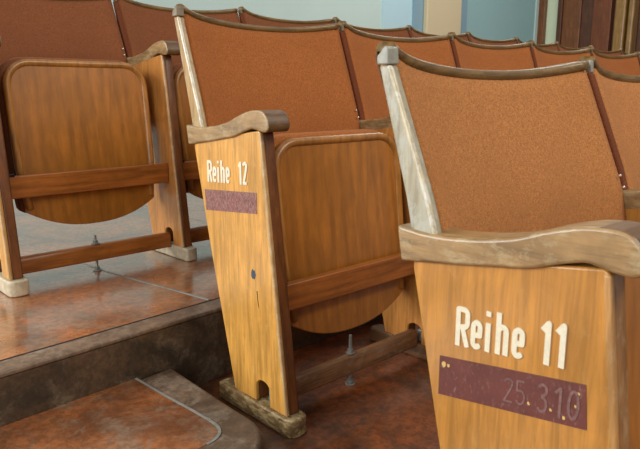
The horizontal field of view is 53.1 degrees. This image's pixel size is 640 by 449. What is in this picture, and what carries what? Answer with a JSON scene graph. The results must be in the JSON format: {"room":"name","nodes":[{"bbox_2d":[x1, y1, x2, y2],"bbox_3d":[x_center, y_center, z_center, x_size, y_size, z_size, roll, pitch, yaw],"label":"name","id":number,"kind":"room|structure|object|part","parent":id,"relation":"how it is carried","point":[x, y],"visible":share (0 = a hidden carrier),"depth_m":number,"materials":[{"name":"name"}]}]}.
{"room":"theater auditorium","nodes":[
{"label":"theater auditorium","id":0,"kind":"room"},
{"bbox_2d":[0,379,217,448],"bbox_3d":[-0.813,0.500,0.837,0.366,0.007,1.507,11,16,42],"label":"step","id":1,"kind":"structure","parent":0,"point":[130,414],"depth_m":1.29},
{"bbox_2d":[135,378,220,444],"bbox_3d":[-0.310,0.388,1.367,0.054,0.004,0.359,-10,15,-40],"label":"trim","id":2,"kind":"structure","parent":1,"relation":"on","point":[137,379],"depth_m":1.34,"materials":[{"name":"grey metal"}]},
{"bbox_2d":[0,193,219,359],"bbox_3d":[0.131,-0.274,4.032,10.600,0.011,3.714,-10,15,-40],"label":"floor","id":3,"kind":"structure","parent":0,"point":[62,304],"depth_m":1.83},
{"bbox_2d":[0,0,170,296],"bbox_3d":[-0.795,-0.306,1.984,0.548,0.884,0.474,-11,16,-42],"label":"seat","id":4,"kind":"object","parent":3,"relation":"on","point":[76,145],"visible":1,"depth_m":1.95,"materials":[{"name":"brown wood"}]},
{"bbox_3d":[-0.952,-0.174,1.794,0.010,0.618,0.333,-11,16,-42],"label":"panel","id":5,"kind":"part","parent":4,"relation":"part of","materials":[{"name":"brown wood"}]},
{"bbox_3d":[-0.938,-0.177,1.806,0.028,0.618,0.329,-11,16,-42],"label":"frame","id":6,"kind":"part","parent":4,"relation":"part of","materials":[{"name":"brown wood"}]},
{"bbox_2d":[0,57,123,212],"bbox_3d":[-0.737,-0.282,1.969,0.448,0.443,0.099,-11,16,-42],"label":"seat cushion","id":7,"kind":"object","parent":4,"relation":"on","point":[58,114],"depth_m":1.89,"materials":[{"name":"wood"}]},
{"bbox_3d":[-0.881,-0.537,2.048,0.520,0.431,0.187,-11,16,-42],"label":"backrest","id":8,"kind":"part","parent":4,"relation":"part of","materials":[{"name":"orange fabric"}]},
{"bbox_3d":[-0.928,-0.747,2.050,0.514,0.048,0.060,-11,16,-42],"label":"rail","id":9,"kind":"part","parent":4,"relation":"part of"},
{"bbox_2d":[19,242,209,299],"bbox_3d":[-1.524,-0.019,2.782,3.282,0.004,0.107,11,16,42],"label":"trim","id":10,"kind":"structure","parent":3,"relation":"on","point":[19,242],"depth_m":1.89,"materials":[{"name":"grey metal"}]},
{"bbox_2d":[113,0,240,260],"bbox_3d":[-0.401,-0.382,2.351,0.539,0.884,0.474,-11,16,-42],"label":"seat","id":11,"kind":"object","parent":3,"relation":"on","point":[148,33],"visible":0.43,"depth_m":2.15,"materials":[{"name":"brown wood"}]},
{"bbox_3d":[-0.567,-0.560,2.133,0.052,0.086,0.315,-11,16,-42],"label":"armrest","id":12,"kind":"part","parent":11,"relation":"part of","materials":[{"name":"grey wood"}]},
{"bbox_3d":[-0.560,-0.250,2.158,0.009,0.618,0.333,-11,16,-42],"label":"panel","id":13,"kind":"part","parent":11,"relation":"part of","materials":[{"name":"brown wood"}]},
{"bbox_3d":[-0.547,-0.253,2.171,0.028,0.618,0.329,-11,16,-42],"label":"frame","id":14,"kind":"part","parent":11,"relation":"part of","materials":[{"name":"brown wood"}]},
{"bbox_3d":[-0.488,-0.614,2.414,0.516,0.431,0.187,-11,16,-42],"label":"backrest","id":15,"kind":"part","parent":11,"relation":"part of","materials":[{"name":"orange fabric"}]},
{"bbox_2d":[172,63,187,192],"bbox_3d":[-0.346,-0.358,2.333,0.448,0.443,0.099,-11,16,-42],"label":"seat cushion","id":16,"kind":"object","parent":11,"relation":"on","point":[181,93],"depth_m":2.16,"materials":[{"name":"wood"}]},
{"bbox_3d":[-0.535,-0.823,2.416,0.509,0.048,0.060,-11,16,-42],"label":"rail","id":17,"kind":"part","parent":11,"relation":"part of","materials":[{"name":"brown wood"}]},
{"bbox_2d":[238,6,332,26],"bbox_3d":[-0.009,-0.458,2.716,0.539,0.884,0.474,-11,16,-42],"label":"seat","id":18,"kind":"object","parent":3,"relation":"on","point":[246,17],"visible":0.16,"depth_m":2.72,"materials":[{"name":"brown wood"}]},
{"bbox_2d":[332,17,409,37],"bbox_3d":[0.382,-0.534,3.080,0.539,0.884,0.474,-11,16,-42],"label":"seat","id":19,"kind":"object","parent":3,"relation":"on","point":[401,32],"visible":0.09,"depth_m":3.22,"materials":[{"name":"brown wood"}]},
{"bbox_3d":[0.247,-0.974,3.146,0.509,0.048,0.060,-11,16,-42],"label":"rail","id":20,"kind":"part","parent":19,"relation":"part of","materials":[{"name":"brown wood"}]},
{"bbox_2d":[406,25,468,41],"bbox_3d":[0.773,-0.610,3.445,0.539,0.884,0.474,-11,16,-42],"label":"seat","id":21,"kind":"object","parent":3,"relation":"on","point":[412,32],"visible":0.06,"depth_m":3.41,"materials":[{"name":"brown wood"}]},
{"bbox_3d":[0.638,-1.050,3.510,0.509,0.048,0.060,-11,16,-42],"label":"rail","id":22,"kind":"part","parent":21,"relation":"part of","materials":[{"name":"brown wood"}]},
{"bbox_2d":[465,32,515,45],"bbox_3d":[1.164,-0.685,3.809,0.539,0.884,0.474,-11,16,-42],"label":"seat","id":23,"kind":"object","parent":3,"relation":"on","point":[471,38],"visible":0.15,"depth_m":3.87,"materials":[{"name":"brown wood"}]},
{"bbox_3d":[1.076,-0.917,3.872,0.516,0.431,0.187,-11,16,-42],"label":"backrest","id":24,"kind":"part","parent":23,"relation":"part of","materials":[{"name":"orange fabric"}]},
{"bbox_2d":[514,37,557,50],"bbox_3d":[1.555,-0.761,4.174,0.539,0.884,0.474,-11,16,-42],"label":"seat","id":25,"kind":"object","parent":3,"relation":"on","point":[552,46],"visible":0.09,"depth_m":4.34,"materials":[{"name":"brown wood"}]},
{"bbox_3d":[1.421,-1.202,4.239,0.509,0.048,0.060,-11,16,-42],"label":"rail","id":26,"kind":"part","parent":25,"relation":"part of","materials":[{"name":"brown wood"}]},
{"bbox_3d":[1.468,-0.992,4.237,0.516,0.431,0.187,-11,16,-42],"label":"backrest","id":27,"kind":"part","parent":25,"relation":"part of","materials":[{"name":"orange fabric"}]},
{"bbox_2d":[554,42,586,50],"bbox_3d":[1.946,-0.837,4.539,0.539,0.884,0.474,-11,16,-42],"label":"seat","id":28,"kind":"object","parent":3,"relation":"on","point":[559,47],"visible":0.09,"depth_m":4.53,"materials":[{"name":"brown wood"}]},
{"bbox_3d":[1.859,-1.068,4.601,0.516,0.431,0.187,-11,16,-42],"label":"backrest","id":29,"kind":"part","parent":28,"relation":"part of","materials":[{"name":"orange fabric"}]},
{"bbox_2d":[589,45,620,55],"bbox_3d":[2.337,-0.913,4.903,0.539,0.884,0.474,-11,16,-42],"label":"seat","id":30,"kind":"object","parent":3,"relation":"on","point":[615,52],"visible":0.07,"depth_m":5.04,"materials":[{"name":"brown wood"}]},
{"bbox_3d":[2.250,-1.144,4.966,0.516,0.431,0.187,-11,16,-42],"label":"backrest","id":31,"kind":"part","parent":30,"relation":"part of","materials":[{"name":"orange fabric"}]},
{"bbox_2d":[111,0,535,42],"bbox_3d":[-1.134,-2.155,5.133,10.600,3.800,0.150,-10,15,-40],"label":"wall","id":32,"kind":"structure","parent":0,"point":[362,13],"depth_m":6.44,"materials":[{"name":"paint"}]},
{"bbox_2d":[382,0,412,28],"bbox_3d":[0.813,-2.617,6.648,0.450,3.511,0.015,-10,15,-40],"label":"trim","id":33,"kind":"structure","parent":32,"relation":"attached to","point":[395,13],"depth_m":6.71,"materials":[{"name":"blue paint"}]},
{"bbox_2d":[412,0,467,33],"bbox_3d":[1.343,-2.707,7.081,0.930,3.511,0.040,-10,15,-40],"label":"trim","id":34,"kind":"structure","parent":32,"relation":"attached to","point":[417,5],"depth_m":6.92,"materials":[{"name":"blue paint"}]},
{"bbox_2d":[423,0,461,34],"bbox_3d":[1.365,-2.697,7.035,0.600,3.511,0.060,-10,15,-40],"label":"trim","id":35,"kind":"structure","parent":32,"relation":"attached to","point":[440,17],"depth_m":7.07,"materials":[{"name":"beige paint"}]},
{"bbox_2d":[533,0,538,43],"bbox_3d":[2.850,-2.976,8.376,0.060,3.511,0.015,-10,15,-40],"label":"trim","id":36,"kind":"structure","parent":32,"relation":"attached to","point":[537,1],"depth_m":8.43,"materials":[{"name":"paint"}]},
{"bbox_2d":[545,0,639,51],"bbox_3d":[5.155,-2.348,6.062,0.150,3.800,6.950,-10,15,-40],"label":"wall","id":37,"kind":"structure","parent":0,"point":[552,9],"depth_m":8.35,"materials":[{"name":"white paint"}]},
{"bbox_2d":[536,0,547,44],"bbox_3d":[2.927,-2.978,8.386,0.070,3.511,0.100,-10,15,-40],"label":"trim","id":38,"kind":"structure","parent":37,"relation":"attached to","point":[543,4],"depth_m":8.42,"materials":[{"name":"brown wood"}]},
{"bbox_2d":[555,0,563,44],"bbox_3d":[3.099,-2.542,8.251,0.100,2.711,0.060,-10,15,-40],"label":"trim","id":39,"kind":"structure","parent":37,"relation":"attached to","point":[560,2],"depth_m":8.20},
{"bbox_2d":[561,0,614,50],"bbox_3d":[3.329,-2.386,8.020,0.070,2.500,0.630,-10,15,-40],"label":"door","id":40,"kind":"structure","parent":37,"relation":"in","point":[585,23],"depth_m":7.97,"materials":[{"name":"brown wood"}]},
{"bbox_3d":[3.205,-2.417,8.167,0.060,2.500,0.240,-10,15,-40],"label":"panel","id":41,"kind":"part","parent":40,"relation":"part of","materials":[{"name":"brown wood"}]},
{"bbox_3d":[3.344,-2.387,8.026,0.040,2.500,0.160,-10,15,-40],"label":"gap panel","id":42,"kind":"part","parent":40,"relation":"part of","materials":[{"name":"brown wood"}]},
{"bbox_3d":[3.460,-2.355,7.872,0.070,2.500,0.230,-10,15,-40],"label":"panel","id":43,"kind":"part","parent":40,"relation":"part of","materials":[{"name":"brown wood"}]},
{"bbox_2d":[612,0,629,51],"bbox_3d":[3.605,-2.417,7.649,0.140,2.711,0.130,-10,15,-40],"label":"trim","id":44,"kind":"structure","parent":37,"relation":"attached to","point":[622,6],"depth_m":7.61,"materials":[{"name":"brown wood"}]},
{"bbox_2d":[625,0,639,53],"bbox_3d":[3.690,-2.397,7.553,0.140,2.711,0.070,-10,15,-40],"label":"trim","id":45,"kind":"structure","parent":37,"relation":"attached to","point":[633,12],"depth_m":7.53,"materials":[{"name":"brown wood"}]},
{"bbox_3d":[1.141,0.299,2.960,10.600,0.120,6.800,-10,15,-40],"label":"floor","id":46,"kind":"structure","parent":0,"visible":0},
{"bbox_2d":[199,319,439,448],"bbox_3d":[0.339,0.005,3.845,10.600,0.093,4.350,-10,15,-40],"label":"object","id":47,"kind":"structure","parent":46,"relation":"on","point":[389,405],"depth_m":1.54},
{"bbox_2d":[0,311,382,426],"bbox_3d":[0.152,-0.174,4.028,10.600,0.182,3.779,-10,15,-40],"label":"step riser","id":48,"kind":"object","parent":47,"relation":"on","point":[197,349],"visible":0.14,"depth_m":1.48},
{"bbox_2d":[0,297,219,360],"bbox_3d":[1.081,-0.052,2.952,10.622,0.008,0.128,-11,16,-43],"label":"trim","id":49,"kind":"structure","parent":48,"relation":"attached to","point":[219,297],"depth_m":1.49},
{"bbox_2d":[0,298,221,377],"bbox_3d":[1.103,-0.045,2.928,10.625,0.012,0.187,-11,16,-43],"label":"trim","id":50,"kind":"structure","parent":48,"relation":"attached to","point":[18,364],"depth_m":1.45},
{"bbox_2d":[141,369,263,448],"bbox_3d":[-0.789,0.545,0.814,0.456,0.083,1.707,11,16,43],"label":"trim","id":51,"kind":"structure","parent":47,"relation":"on","point":[238,431],"depth_m":1.34,"materials":[{"name":"stone"}]},
{"bbox_2d":[172,4,417,438],"bbox_3d":[-0.024,-0.067,1.641,0.549,0.944,0.478,-11,16,-42],"label":"seat","id":52,"kind":"object","parent":47,"relation":"on","point":[303,204],"visible":0.99,"depth_m":1.54,"materials":[{"name":"brown wood"}]},
{"bbox_3d":[-0.190,-0.215,1.430,0.060,0.086,0.315,-11,16,-42],"label":"armrest","id":53,"kind":"part","parent":52,"relation":"part of","materials":[{"name":"brown wood"}]},
{"bbox_3d":[-0.182,0.094,1.458,0.010,0.618,0.333,-11,16,-42],"label":"panel","id":54,"kind":"part","parent":52,"relation":"part of","materials":[{"name":"brown wood"}]},
{"bbox_3d":[-0.155,-0.538,1.704,0.514,0.048,0.062,-11,16,-42],"label":"rail","id":55,"kind":"part","parent":52,"relation":"part of","materials":[{"name":"brown wood"}]},
{"bbox_3d":[-0.108,-0.298,1.706,0.520,0.492,0.190,-11,16,-42],"label":"backrest","id":56,"kind":"part","parent":52,"relation":"part of","materials":[{"name":"orange fabric"}]},
{"bbox_3d":[-0.168,0.092,1.471,0.028,0.617,0.329,-11,16,-42],"label":"frame","id":57,"kind":"part","parent":52,"relation":"part of","materials":[{"name":"brown wood"}]},
{"bbox_2d":[274,129,377,147],"bbox_3d":[0.036,-0.013,1.631,0.448,0.443,0.099,-11,16,-42],"label":"seat cushion","id":58,"kind":"object","parent":52,"relation":"on","point":[356,138],"depth_m":1.56,"materials":[{"name":"brown wood"}]},
{"bbox_2d":[338,21,455,360],"bbox_3d":[0.376,-0.142,2.004,0.539,0.944,0.477,-11,16,-42],"label":"seat","id":59,"kind":"object","parent":47,"relation":"on","point":[359,47],"visible":0.2,"depth_m":1.89,"materials":[{"name":"brown fabric"}]},
{"bbox_3d":[0.208,-0.290,1.792,0.052,0.086,0.315,-11,16,-42],"label":"armrest","id":60,"kind":"part","parent":59,"relation":"part of","materials":[{"name":"grey wood"}]},
{"bbox_3d":[0.243,-0.613,2.065,0.509,0.048,0.062,-11,16,-42],"label":"rail","id":61,"kind":"part","parent":59,"relation":"part of","materials":[{"name":"brown wood"}]},
{"bbox_3d":[0.290,-0.374,2.068,0.516,0.492,0.190,-11,16,-42],"label":"backrest","id":62,"kind":"part","parent":59,"relation":"part of","materials":[{"name":"orange fabric"}]},
{"bbox_3d":[0.214,0.020,1.818,0.009,0.618,0.333,-11,16,-42],"label":"panel","id":63,"kind":"part","parent":59,"relation":"part of","materials":[{"name":"brown wood"}]},
{"bbox_3d":[0.228,0.017,1.830,0.028,0.617,0.329,-11,16,-42],"label":"frame","id":64,"kind":"part","parent":59,"relation":"part of","materials":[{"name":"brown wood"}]},
{"bbox_3d":[0.292,0.315,1.829,0.020,0.034,0.020,-11,16,-42],"label":"bar plate","id":65,"kind":"part","parent":59,"relation":"part of","materials":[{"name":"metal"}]},
{"bbox_2d":[448,32,534,69],"bbox_3d":[0.771,-0.217,2.364,0.539,0.944,0.477,-11,16,-42],"label":"seat","id":66,"kind":"object","parent":47,"relation":"on","point":[467,55],"visible":0.12,"depth_m":2.42,"materials":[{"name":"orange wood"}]},
{"bbox_3d":[0.639,-0.688,2.424,0.509,0.048,0.062,-11,16,-42],"label":"rail","id":67,"kind":"part","parent":66,"relation":"part of","materials":[{"name":"brown wood"}]},
{"bbox_2d":[527,40,590,67],"bbox_3d":[1.167,-0.292,2.723,0.539,0.944,0.477,-11,16,-42],"label":"seat","id":68,"kind":"object","parent":47,"relation":"on","point":[541,57],"visible":0.11,"depth_m":2.75,"materials":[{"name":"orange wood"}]},
{"bbox_3d":[1.035,-0.762,2.784,0.509,0.048,0.062,-11,16,-42],"label":"rail","id":69,"kind":"part","parent":68,"relation":"part of","materials":[{"name":"brown wood"}]},
{"bbox_2d":[587,47,639,75],"bbox_3d":[1.563,-0.366,3.083,0.539,0.944,0.477,-11,16,-42],"label":"seat","id":70,"kind":"object","parent":47,"relation":"on","point":[628,64],"visible":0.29,"depth_m":3.20,"materials":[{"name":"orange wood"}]},
{"bbox_3d":[1.431,-0.837,3.144,0.509,0.048,0.062,-11,16,-42],"label":"rail","id":71,"kind":"part","parent":70,"relation":"part of","materials":[{"name":"brown wood"}]},
{"bbox_2d":[374,41,639,448],"bbox_3d":[0.400,0.196,0.950,0.549,0.900,0.476,-10,15,-40],"label":"seat","id":72,"kind":"object","parent":46,"relation":"on","point":[523,248],"visible":1,"depth_m":0.81,"materials":[{"name":"orange wood"}]},
{"bbox_3d":[0.275,-0.254,1.021,0.514,0.048,0.061,-10,15,-40],"label":"rail","id":73,"kind":"part","parent":72,"relation":"part of","materials":[{"name":"brown wood"}]},
{"bbox_3d":[0.319,-0.037,1.018,0.520,0.447,0.188,-10,15,-40],"label":"backrest","id":74,"kind":"part","parent":72,"relation":"part of","materials":[{"name":"orange fabric"}]},
{"bbox_3d":[0.234,0.334,0.768,0.010,0.618,0.333,-10,15,-40],"label":"panel","id":75,"kind":"part","parent":72,"relation":"part of","materials":[{"name":"orange wood"}]},
{"bbox_3d":[0.227,0.024,0.741,0.060,0.086,0.315,-10,15,-40],"label":"armrest","id":76,"kind":"part","parent":72,"relation":"part of","materials":[{"name":"grey wood"}]},
{"bbox_3d":[0.248,0.331,0.781,0.028,0.617,0.329,-10,15,-40],"label":"frame","id":77,"kind":"part","parent":72,"relation":"part of","materials":[{"name":"brown wood"}]},
{"bbox_2d":[578,56,639,221],"bbox_3d":[0.812,0.123,1.299,0.539,0.900,0.475,-10,15,-40],"label":"seat","id":78,"kind":"object","parent":46,"relation":"on","point":[617,96],"visible":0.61,"depth_m":1.22,"materials":[{"name":"brown fabric"}]},
{"bbox_3d":[0.685,-0.326,1.369,0.509,0.048,0.061,-10,15,-40],"label":"rail","id":79,"kind":"part","parent":78,"relation":"part of","materials":[{"name":"brown wood"}]},
{"bbox_3d":[0.729,-0.109,1.366,0.516,0.447,0.188,-10,15,-40],"label":"backrest","id":80,"kind":"part","parent":78,"relation":"part of","materials":[{"name":"orange fabric"}]},
{"bbox_3d":[0.638,-0.048,1.089,0.052,0.086,0.315,-10,15,-40],"label":"armrest","id":81,"kind":"part","parent":78,"relation":"part of","materials":[{"name":"grey wood"}]},
{"bbox_3d":[0.642,0.262,1.115,0.009,0.618,0.333,-10,15,-40],"label":"panel","id":82,"kind":"part","parent":78,"relation":"part of","materials":[{"name":"orange wood"}]}
]}

